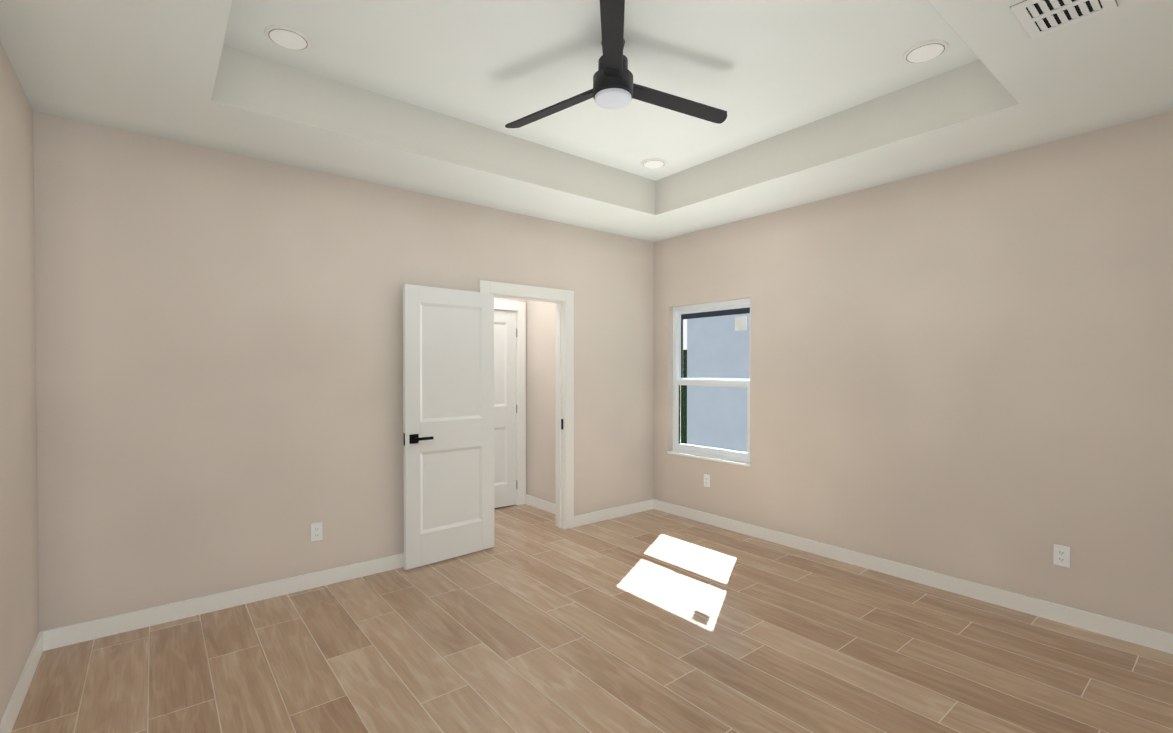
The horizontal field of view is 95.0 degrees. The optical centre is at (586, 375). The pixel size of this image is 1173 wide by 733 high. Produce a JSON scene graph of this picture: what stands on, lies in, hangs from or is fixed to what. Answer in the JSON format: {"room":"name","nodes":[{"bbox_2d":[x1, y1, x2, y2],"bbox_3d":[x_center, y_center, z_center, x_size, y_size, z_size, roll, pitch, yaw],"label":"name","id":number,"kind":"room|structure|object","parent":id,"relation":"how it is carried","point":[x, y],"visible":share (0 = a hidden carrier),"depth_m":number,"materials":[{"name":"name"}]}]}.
{"room":"empty bedroom","nodes":[
{"label":"empty bedroom","id":0,"kind":"room"},
{"bbox_2d":[0,41,38,720],"bbox_3d":[-1.447,-0.152,0.961,0.120,3.160,4.430,-1,1,-39],"label":"wall","id":1,"kind":"structure","parent":0,"point":[19,603],"depth_m":2.34,"materials":[{"name":"beige paint"}]},
{"bbox_2d":[0,630,47,732],"bbox_3d":[-1.441,1.377,1.080,0.018,0.100,4.280,-1,1,-39],"label":"baseboard","id":2,"kind":"structure","parent":1,"relation":"attached to","point":[7,722],"depth_m":2.34,"materials":[{"name":"white wood"}]},
{"bbox_2d":[33,111,653,631],"bbox_3d":[-1.073,-0.190,4.184,4.750,3.160,0.120,-1,1,-39],"label":"wall","id":3,"kind":"structure","parent":0,"point":[219,371],"depth_m":3.28,"materials":[{"name":"beige paint"}]},
{"bbox_2d":[48,553,403,649],"bbox_3d":[-1.807,1.348,3.525,2.455,0.100,0.015,-1,1,-39],"label":"baseboard","id":4,"kind":"structure","parent":3,"relation":"attached to","point":[276,588],"depth_m":3.18,"materials":[{"name":"white wood"}]},
{"bbox_2d":[311,522,322,541],"bbox_3d":[-1.780,1.033,3.546,0.070,0.116,0.009,-1,1,-39],"label":"electrical outlet","id":5,"kind":"object","parent":3,"relation":"attached to","point":[316,531],"visible":1,"depth_m":3.54,"materials":[{"name":"white plastic"}]},
{"bbox_2d":[403,284,493,569],"bbox_3d":[-1.011,0.366,4.050,0.742,2.028,0.144,-1,1,-39],"label":"door","id":6,"kind":"structure","parent":3,"relation":"in","point":[448,408],"depth_m":4.03,"materials":[{"name":"white wood"}]},
{"bbox_2d":[479,280,573,528],"bbox_3d":[-0.528,0.313,4.630,0.940,2.145,0.156,-1,1,-39],"label":"door frame","id":7,"kind":"structure","parent":3,"relation":"attached to","point":[562,300],"depth_m":4.83,"materials":[{"name":"white wood"}]},
{"bbox_2d":[574,499,651,526],"bbox_3d":[0.275,1.328,5.203,1.015,0.100,0.015,-1,1,-39],"label":"baseboard","id":8,"kind":"structure","parent":3,"relation":"attached to","point":[592,517],"depth_m":5.16,"materials":[{"name":"white wood"}]},
{"bbox_2d":[494,297,525,302],"bbox_3d":[-1.667,-0.199,4.977,2.780,3.160,0.120,-1,1,-39],"label":"wall","id":9,"kind":"structure","parent":0,"point":[495,298],"depth_m":5.59,"materials":[{"name":"beige paint"}]},
{"bbox_2d":[494,310,516,507],"bbox_3d":[-1.028,0.350,5.442,0.738,2.028,0.045,-1,1,-39],"label":"hall door","id":10,"kind":"structure","parent":9,"relation":"in","point":[505,408],"depth_m":5.58,"materials":[{"name":"white wood"}]},
{"bbox_2d":[494,300,525,505],"bbox_3d":[-1.059,0.303,5.473,0.940,2.145,0.156,-1,1,-39],"label":"door frame","id":11,"kind":"structure","parent":9,"relation":"attached to","point":[519,308],"depth_m":5.67,"materials":[{"name":"white wood"}]},
{"bbox_2d":[526,300,555,503],"bbox_3d":[-0.319,-0.204,5.409,0.140,3.160,0.840,-1,1,-39],"label":"wall","id":12,"kind":"structure","parent":0,"point":[540,400],"depth_m":5.52,"materials":[{"name":"beige paint"}]},
{"bbox_2d":[526,494,555,514],"bbox_3d":[-0.375,1.326,5.400,0.020,0.100,0.870,-1,1,-39],"label":"baseboard","id":13,"kind":"structure","parent":12,"relation":"attached to","point":[544,505],"depth_m":5.50,"materials":[{"name":"white wood"}]},
{"bbox_2d":[0,0,1172,241],"bbox_3d":[0.007,-1.544,2.829,4.750,0.420,5.540,-1,1,-39],"label":"ceiling","id":14,"kind":"structure","parent":0,"point":[816,100],"depth_m":2.82,"materials":[{"name":"white paint"}]},
{"bbox_2d":[264,25,311,50],"bbox_3d":[-1.435,-1.616,2.585,0.200,0.010,0.200,-1,1,-39],"label":"recessed light","id":15,"kind":"object","parent":14,"relation":"in","point":[288,38],"visible":1,"depth_m":2.57,"materials":[{"name":"white plastic"}]},
{"bbox_2d":[505,0,726,127],"bbox_3d":[0.168,-1.475,2.734,1.153,0.295,1.198,-1,1,-39],"label":"fan","id":16,"kind":"object","parent":14,"relation":"hanging from","point":[615,86],"visible":1,"depth_m":2.59,"materials":[{"name":"black metal"}]},
{"bbox_2d":[641,158,666,168],"bbox_3d":[0.520,-1.635,4.160,0.200,0.010,0.200,-1,1,-39],"label":"recessed light","id":17,"kind":"object","parent":14,"relation":"in","point":[655,163],"visible":0.96,"depth_m":4.13,"materials":[{"name":"white plastic"}]},
{"bbox_2d":[902,40,948,63],"bbox_3d":[1.699,-1.617,2.697,0.200,0.010,0.200,-1,1,-39],"label":"recessed light","id":18,"kind":"object","parent":14,"relation":"in","point":[926,51],"visible":1,"depth_m":2.68,"materials":[{"name":"white plastic"}]},
{"bbox_2d":[1010,0,1117,39],"bbox_3d":[1.712,-1.319,1.927,0.296,0.010,0.246,-1,1,-39],"label":"ceiling vent","id":19,"kind":"object","parent":14,"relation":"in","point":[1037,18],"visible":1,"depth_m":1.95,"materials":[{"name":"white metal"}]},
{"bbox_2d":[11,504,1172,732],"bbox_3d":[-0.009,1.456,2.852,4.970,0.100,5.800,-1,1,-39],"label":"floor","id":20,"kind":"structure","parent":0,"point":[535,620],"depth_m":2.69,"materials":[{"name":"brown wood"}]},
{"bbox_2d":[653,111,1172,633],"bbox_3d":[2.142,-0.186,3.853,0.160,3.160,4.430,-1,1,-39],"label":"wall","id":21,"kind":"structure","parent":0,"point":[963,371],"depth_m":3.38,"materials":[{"name":"beige paint"}]},
{"bbox_2d":[704,474,709,487],"bbox_3d":[1.119,0.981,5.001,0.009,0.116,0.070,-1,1,-39],"label":"electrical outlet","id":22,"kind":"object","parent":21,"relation":"attached to","point":[706,480],"visible":1,"depth_m":5.00,"materials":[{"name":"white plastic"}]},
{"bbox_2d":[667,298,749,466],"bbox_3d":[1.166,0.053,5.045,0.148,1.466,0.953,-1,1,-39],"label":"window","id":23,"kind":"structure","parent":21,"relation":"in","point":[723,308],"depth_m":5.12,"materials":[{"name":"white plastic"}]},
{"bbox_2d":[652,499,1172,653],"bbox_3d":[2.026,1.344,3.874,0.018,0.100,4.280,-1,1,-39],"label":"baseboard","id":24,"kind":"structure","parent":21,"relation":"attached to","point":[1159,640],"depth_m":3.44,"materials":[{"name":"white wood"}]},
{"bbox_2d":[1053,544,1069,567],"bbox_3d":[2.694,1.024,3.048,0.009,0.116,0.070,-1,1,-39],"label":"electrical outlet","id":25,"kind":"object","parent":21,"relation":"attached to","point":[1061,555],"visible":1,"depth_m":3.04,"materials":[{"name":"white plastic"}]},
{"label":"outside","id":26,"kind":"structure","parent":0,"visible":0},
{"bbox_2d":[681,313,749,452],"bbox_3d":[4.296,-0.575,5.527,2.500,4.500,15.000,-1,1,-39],"label":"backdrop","id":27,"kind":"structure","parent":26,"point":[713,357],"depth_m":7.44,"materials":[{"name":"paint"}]}
]}

